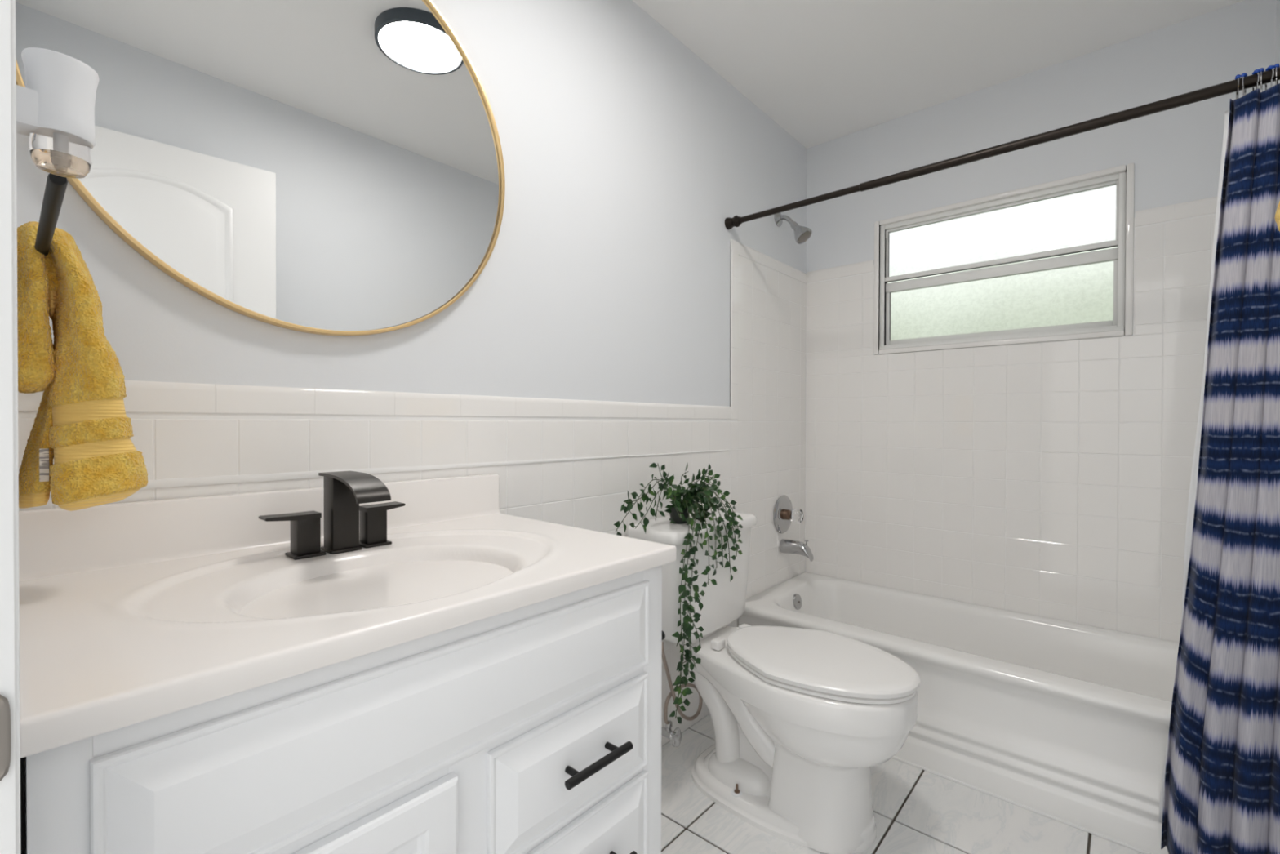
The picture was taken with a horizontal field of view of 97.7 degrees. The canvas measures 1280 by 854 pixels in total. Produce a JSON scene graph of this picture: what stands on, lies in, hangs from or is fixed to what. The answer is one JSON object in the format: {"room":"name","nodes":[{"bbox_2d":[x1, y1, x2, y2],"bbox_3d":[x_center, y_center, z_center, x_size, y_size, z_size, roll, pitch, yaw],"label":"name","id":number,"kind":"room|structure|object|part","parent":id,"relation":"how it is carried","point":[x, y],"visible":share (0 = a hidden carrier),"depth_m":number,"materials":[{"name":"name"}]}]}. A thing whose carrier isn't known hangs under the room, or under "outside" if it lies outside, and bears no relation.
{"room":"bathroom","nodes":[
{"label":"bathroom","id":0,"kind":"room"},
{"bbox_2d":[16,0,806,746],"bbox_3d":[-0.086,-0.126,1.744,0.128,2.364,2.747,1,1,41],"label":"wall","id":1,"kind":"structure","parent":0,"point":[614,326],"depth_m":1.52,"materials":[{"name":"white paint"}]},
{"bbox_2d":[18,473,500,581],"bbox_3d":[-0.595,0.162,1.049,0.026,0.095,0.781,1,1,41],"label":"backsplash","id":2,"kind":"structure","parent":1,"relation":"attached to","point":[55,541],"depth_m":0.90,"materials":[{"name":"stone"}]},
{"bbox_2d":[15,0,505,336],"bbox_3d":[-0.597,-0.575,1.051,0.024,0.800,0.800,1,1,41],"label":"round mirror","id":3,"kind":"object","parent":1,"relation":"attached to","point":[327,167],"visible":0.9,"depth_m":1.01,"materials":[{"name":"grey mirror"}]},
{"bbox_2d":[661,641,702,746],"bbox_3d":[0.080,0.772,1.704,0.190,0.288,0.179,1,1,41],"label":"supply valve","id":4,"kind":"object","parent":1,"relation":"attached to","point":[675,735],"visible":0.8,"depth_m":1.61,"materials":[{"name":"silver metal"}]},
{"bbox_3d":[0.106,0.889,1.602,0.014,0.056,0.041,1,1,41],"label":"valve handle","id":5,"kind":"part","parent":4,"relation":"part of","materials":[{"name":"silver metal"}]},
{"bbox_2d":[773,494,804,533],"bbox_3d":[0.663,0.385,2.439,0.090,0.168,0.168,1,1,41],"label":"shower valve","id":6,"kind":"object","parent":1,"relation":"attached to","point":[784,513],"visible":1,"depth_m":2.43,"materials":[{"name":"silver metal"}]},
{"bbox_3d":[0.635,0.385,2.463,0.015,0.168,0.168,1,1,41],"label":"valve plate","id":7,"kind":"part","parent":6,"relation":"part of","materials":[{"name":"silver metal"}]},
{"bbox_3d":[0.680,0.385,2.424,0.044,0.064,0.064,1,1,41],"label":"knob","id":8,"kind":"part","parent":6,"relation":"part of","materials":[{"name":"white plastic"}]},
{"bbox_2d":[773,213,812,244],"bbox_3d":[0.655,-0.855,2.377,0.152,0.161,0.076,1,1,41],"label":"shower","id":9,"kind":"object","parent":1,"relation":"attached to","point":[802,233],"visible":0.99,"depth_m":2.36,"materials":[{"name":"silver metal"}]},
{"bbox_3d":[0.631,-0.881,2.399,0.086,0.066,0.019,1,1,41],"label":"arm","id":10,"kind":"part","parent":9,"relation":"part of","materials":[{"name":"silver metal"}]},
{"bbox_2d":[779,538,813,561],"bbox_3d":[0.681,0.528,2.424,0.138,0.087,0.056,1,1,41],"label":"tub spout","id":11,"kind":"object","parent":1,"relation":"attached to","point":[786,546],"visible":1,"depth_m":2.41,"materials":[{"name":"silver metal"}]},
{"bbox_2d":[724,66,1279,229],"bbox_3d":[0.887,-0.768,1.641,1.473,0.044,0.044,1,1,41],"label":"curtain rod","id":12,"kind":"object","parent":1,"relation":"attached to","point":[1251,81],"visible":1,"depth_m":1.48,"materials":[{"name":"brown metal"}]},
{"bbox_2d":[1160,83,1279,853],"bbox_3d":[1.332,0.135,1.239,0.246,1.747,0.069,1,1,41],"label":"shower curtain","id":13,"kind":"object","parent":12,"relation":"hanging from","point":[1222,784],"visible":1,"depth_m":1.23,"materials":[{"name":"fabric"}]},
{"bbox_2d":[1234,74,1240,98],"bbox_3d":[1.334,-0.753,1.249,0.008,0.064,0.035,1,1,41],"label":"curtain ring","id":14,"kind":"object","parent":12,"relation":"hanging from","point":[1237,77],"visible":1,"depth_m":1.24,"materials":[{"name":"silver metal"}]},
{"bbox_2d":[1158,110,1229,822],"bbox_3d":[1.363,0.120,1.282,0.243,1.697,0.008,1,1,41],"label":"curtain liner","id":15,"kind":"object","parent":14,"relation":"hanging from","point":[1192,497],"visible":0.1,"depth_m":1.32,"materials":[{"name":"white"}]},
{"bbox_2d":[1240,72,1247,96],"bbox_3d":[1.342,-0.752,1.242,0.035,0.064,0.008,0,1,-35],"label":"curtain ring","id":16,"kind":"object","parent":12,"relation":"hanging from","point":[1244,74],"visible":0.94,"depth_m":1.24,"materials":[{"name":"blue"}]},
{"bbox_2d":[1252,69,1259,90],"bbox_3d":[1.355,-0.752,1.231,0.008,0.064,0.035,0,1,31],"label":"curtain ring","id":17,"kind":"object","parent":12,"relation":"hanging from","point":[1256,71],"visible":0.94,"depth_m":1.22,"materials":[{"name":"blue"}]},
{"bbox_2d":[1259,67,1264,92],"bbox_3d":[1.361,-0.752,1.225,0.035,0.064,0.008,0,1,-41],"label":"curtain ring","id":18,"kind":"object","parent":12,"relation":"hanging from","point":[1262,69],"visible":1,"depth_m":1.22,"materials":[{"name":"blue"}]},
{"bbox_2d":[1264,65,1274,89],"bbox_3d":[1.370,-0.752,1.218,0.008,0.064,0.035,0,1,25],"label":"curtain ring","id":19,"kind":"object","parent":12,"relation":"hanging from","point":[1270,67],"visible":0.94,"depth_m":1.21,"materials":[{"name":"blue"}]},
{"bbox_2d":[1274,63,1279,84],"bbox_3d":[1.378,-0.752,1.210,0.035,0.064,0.008,0,1,-39],"label":"curtain ring","id":20,"kind":"object","parent":12,"relation":"hanging from","point":[1277,65],"visible":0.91,"depth_m":1.20,"materials":[{"name":"blue"}]},
{"bbox_2d":[661,713,1143,853],"bbox_3d":[0.507,1.111,1.230,1.715,0.100,2.747,1,1,41],"label":"floor","id":21,"kind":"structure","parent":0,"point":[917,811],"depth_m":1.49,"materials":[{"name":"grey tile"}]},
{"bbox_2d":[20,564,662,853],"bbox_3d":[-0.393,0.650,0.860,0.580,0.824,0.766,1,1,41],"label":"vanity cabinet","id":22,"kind":"object","parent":21,"relation":"on","point":[535,728],"visible":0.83,"depth_m":0.64,"materials":[{"name":"white paint"}]},
{"bbox_2d":[18,473,676,757],"bbox_3d":[-0.399,0.254,0.877,0.550,0.276,0.781,1,1,41],"label":"countertop","id":23,"kind":"structure","parent":22,"relation":"on","point":[131,613],"depth_m":0.77,"materials":[{"name":"stone"}]},
{"bbox_2d":[258,471,405,559],"bbox_3d":[-0.482,0.146,0.930,0.161,0.134,0.224,1,1,41],"label":"faucet","id":24,"kind":"object","parent":23,"relation":"on","point":[348,526],"visible":1,"depth_m":0.94,"materials":[{"name":"grey metal"}]},
{"bbox_3d":[-0.570,0.146,0.912,0.035,0.009,0.080,1,1,41],"label":"lever","id":25,"kind":"part","parent":24,"relation":"part of","materials":[{"name":"grey metal"}]},
{"bbox_3d":[-0.555,0.181,0.928,0.047,0.063,0.047,1,1,41],"label":"handle","id":26,"kind":"part","parent":24,"relation":"part of","materials":[{"name":"grey metal"}]},
{"bbox_3d":[-0.517,0.210,0.968,0.052,0.005,0.049,1,1,41],"label":"plate","id":27,"kind":"part","parent":24,"relation":"part of","materials":[{"name":"grey metal"}]},
{"bbox_3d":[-0.516,0.146,0.967,0.042,0.123,0.043,1,1,41],"label":"spout","id":28,"kind":"part","parent":24,"relation":"part of","materials":[{"name":"grey metal"}]},
{"bbox_3d":[-0.478,0.099,0.933,0.161,0.039,0.052,1,1,41],"label":"spout","id":29,"kind":"part","parent":24,"relation":"part of","materials":[{"name":"grey metal"}]},
{"bbox_3d":[-0.482,0.181,1.011,0.047,0.063,0.047,1,1,41],"label":"handle","id":30,"kind":"part","parent":24,"relation":"part of","materials":[{"name":"grey metal"}]},
{"bbox_3d":[-0.472,0.146,1.024,0.035,0.009,0.070,1,1,41],"label":"lever","id":31,"kind":"part","parent":24,"relation":"part of","materials":[{"name":"grey metal"}]},
{"bbox_3d":[-0.328,0.681,0.562,0.017,0.517,0.317,1,1,41],"label":"door","id":32,"kind":"part","parent":22,"relation":"part of","materials":[{"name":"white paint"}]},
{"bbox_3d":[-0.088,0.497,0.833,0.018,0.157,0.313,1,1,41],"label":"drawer","id":33,"kind":"part","parent":22,"relation":"part of","materials":[{"name":"white paint"}]},
{"bbox_3d":[-0.088,0.664,0.834,0.018,0.155,0.313,1,1,41],"label":"drawer","id":34,"kind":"part","parent":22,"relation":"part of","materials":[{"name":"white paint"}]},
{"bbox_3d":[-0.065,0.490,0.820,0.033,0.012,0.128,1,1,41],"label":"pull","id":35,"kind":"part","parent":22,"relation":"part of","materials":[{"name":"black metal"}]},
{"bbox_3d":[-0.064,0.665,0.822,0.035,0.012,0.145,1,1,41],"label":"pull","id":36,"kind":"part","parent":22,"relation":"part of","materials":[{"name":"black metal"}]},
{"bbox_2d":[662,630,665,639],"bbox_3d":[-0.020,0.393,1.078,0.152,0.034,0.055,1,1,41],"label":"paper holder","id":37,"kind":"object","parent":22,"relation":"attached to","point":[663,632],"visible":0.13,"depth_m":1.05,"materials":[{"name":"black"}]},
{"bbox_2d":[626,508,919,853],"bbox_3d":[0.386,0.677,1.611,0.768,0.762,0.462,1,1,41],"label":"toilet","id":38,"kind":"object","parent":21,"relation":"on","point":[802,718],"visible":0.91,"depth_m":1.47,"materials":[{"name":"white ceramic"}]},
{"bbox_2d":[613,462,742,724],"bbox_3d":[0.119,0.455,1.648,0.203,0.703,0.508,1,1,41],"label":"trailing ivy","id":39,"kind":"object","parent":38,"relation":"on","point":[679,512],"visible":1,"depth_m":1.61,"materials":[{"name":"green plant"}]},
{"bbox_2d":[669,505,689,524],"bbox_3d":[0.122,0.270,1.725,0.068,0.050,0.068,1,1,41],"label":"pot","id":40,"kind":"object","parent":38,"relation":"on","point":[674,517],"depth_m":1.70,"materials":[{"name":"grey ceramic"}]},
{"bbox_3d":[0.178,0.480,1.793,0.204,0.296,0.438,1,1,41],"label":"tank","id":41,"kind":"part","parent":38,"relation":"part of","materials":[{"name":"white ceramic"}]},
{"bbox_3d":[0.182,0.312,1.788,0.222,0.035,0.462,1,1,41],"label":"tank lid","id":42,"kind":"part","parent":38,"relation":"part of","materials":[{"name":"white ceramic"}]},
{"bbox_2d":[731,789,742,797],"bbox_3d":[0.270,1.016,1.553,0.032,0.005,0.032,1,1,41],"label":"washer","id":43,"kind":"object","parent":38,"relation":"in","point":[735,793],"depth_m":1.55,"materials":[{"name":"white plastic"}]},
{"bbox_3d":[0.480,0.647,1.528,0.507,0.014,0.362,1,1,41],"label":"seat","id":44,"kind":"part","parent":38,"relation":"part of","materials":[{"name":"white plastic"}]},
{"bbox_3d":[0.481,0.627,1.527,0.515,0.022,0.374,1,1,41],"label":"lid","id":45,"kind":"part","parent":38,"relation":"part of","materials":[{"name":"white plastic"}]},
{"bbox_2d":[738,572,1178,853],"bbox_3d":[1.123,0.875,1.925,1.463,0.364,0.631,1,1,41],"label":"bathtub","id":46,"kind":"object","parent":21,"relation":"on","point":[1067,722],"visible":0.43,"depth_m":1.67,"materials":[{"name":"white ceramic"}]},
{"bbox_3d":[0.664,0.740,2.369,0.029,0.066,0.066,1,1,41],"label":"overflow plate","id":47,"kind":"part","parent":46,"relation":"part of","materials":[{"name":"silver metal"}]},
{"bbox_2d":[631,0,1244,148],"bbox_3d":[0.514,-1.353,1.210,1.715,0.100,2.747,1,1,41],"label":"ceiling","id":48,"kind":"structure","parent":0,"point":[824,71],"depth_m":1.90,"materials":[{"name":"white paint"}]},
{"bbox_2d":[887,246,1118,283],"bbox_3d":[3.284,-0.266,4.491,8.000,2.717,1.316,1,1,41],"label":"window rail","id":49,"kind":"object","parent":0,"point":[1115,246],"visible":0.02,"depth_m":4.59,"materials":[{"name":"white metal"}]},
{"bbox_2d":[804,0,1276,642],"bbox_3d":[1.382,-0.126,2.211,1.715,2.364,0.146,1,1,41],"label":"wall","id":50,"kind":"structure","parent":0,"point":[1051,479],"depth_m":2.05,"materials":[{"name":"white tile"}]},
{"bbox_2d":[873,163,1134,355],"bbox_3d":[1.370,-0.600,2.191,0.848,0.578,0.109,1,1,41],"label":"window","id":51,"kind":"structure","parent":50,"relation":"in","point":[1086,295],"depth_m":2.12,"materials":[{"name":"white metal"}]},
{"bbox_3d":[1.357,-0.739,2.172,0.776,0.226,0.028,1,1,41],"label":"sash","id":52,"kind":"part","parent":51,"relation":"part of","materials":[{"name":"white glass"}]},
{"bbox_3d":[1.366,-0.472,2.185,0.752,0.227,0.004,1,1,41],"label":"pane","id":53,"kind":"part","parent":51,"relation":"part of","materials":[{"name":"green glass"}]},
{"bbox_3d":[1.359,-0.740,2.175,0.758,0.208,0.004,1,1,41],"label":"pane","id":54,"kind":"part","parent":51,"relation":"part of","materials":[{"name":"glass"}]},
{"bbox_3d":[1.363,-0.484,2.182,0.788,0.272,0.025,1,1,41],"label":"sash","id":55,"kind":"part","parent":51,"relation":"part of","materials":[{"name":"glass"}]},
{"bbox_2d":[1275,0,1279,84],"bbox_3d":[1.109,-0.115,0.693,0.120,2.364,2.747,1,1,41],"label":"wall","id":56,"kind":"structure","parent":0,"point":[1277,2],"depth_m":1.64,"materials":[{"name":"white paint"}]},
{"bbox_3d":[1.124,-0.374,0.847,0.064,0.036,0.416,1,1,41],"label":"towel rail","id":57,"kind":"object","parent":56,"relation":"attached to","visible":0},
{"bbox_2d":[1274,200,1279,231],"bbox_3d":[1.095,-0.161,0.880,0.132,0.569,0.265,1,1,41],"label":"bath towel","id":58,"kind":"object","parent":57,"relation":"hanging from","point":[1277,217],"visible":1,"depth_m":0.92,"materials":[{"name":"yellow fabric"}]},
{"bbox_3d":[-0.357,-0.115,0.233,1.475,2.364,0.120,1,1,41],"label":"wall","id":59,"kind":"structure","parent":0,"visible":0},
{"bbox_2d":[0,0,21,853],"bbox_3d":[-0.111,0.022,0.018,0.815,2.095,0.130,1,1,41],"label":"trim","id":60,"kind":"structure","parent":59,"relation":"attached to","point":[10,709],"depth_m":0.30,"materials":[{"name":"white wood"}]},
{"bbox_3d":[-0.351,0.165,0.284,0.003,0.046,0.042,1,1,41],"label":"strike plate","id":61,"kind":"part","parent":60,"relation":"part of","materials":[{"name":"silver metal"}]},
{"bbox_3d":[-0.069,0.022,0.065,0.815,2.095,0.005,1,1,41],"label":"door casing","id":62,"kind":"part","parent":60,"relation":"part of","materials":[{"name":"white paint"}]},
{"bbox_2d":[34,173,67,256],"bbox_3d":[-0.645,-0.207,0.592,0.418,0.032,0.038,1,1,41],"label":"towel bar","id":63,"kind":"object","parent":59,"relation":"attached to","point":[55,185],"visible":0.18,"depth_m":0.52,"materials":[{"name":"black metal"}]},
{"bbox_2d":[17,221,147,511],"bbox_3d":[-0.706,-0.071,0.705,0.142,0.348,0.120,1,1,41],"label":"hand towel","id":64,"kind":"object","parent":63,"relation":"hanging from","point":[82,423],"visible":0.91,"depth_m":0.66,"materials":[{"name":"yellow fabric"}]},
{"bbox_2d":[16,47,99,178],"bbox_3d":[-0.433,-0.229,0.413,0.040,0.080,0.049,1,1,41],"label":"air freshener","id":65,"kind":"object","parent":59,"relation":"attached to","point":[55,109],"visible":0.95,"depth_m":0.40,"materials":[{"name":"white plastic"}]},
{"bbox_2d":[28,128,92,178],"bbox_3d":[-0.431,-0.205,0.416,0.033,0.032,0.033,1,1,41],"label":"oil bottle","id":66,"kind":"object","parent":65,"relation":"on","point":[60,152],"depth_m":0.41,"materials":[{"name":"clear glass"}]}
]}

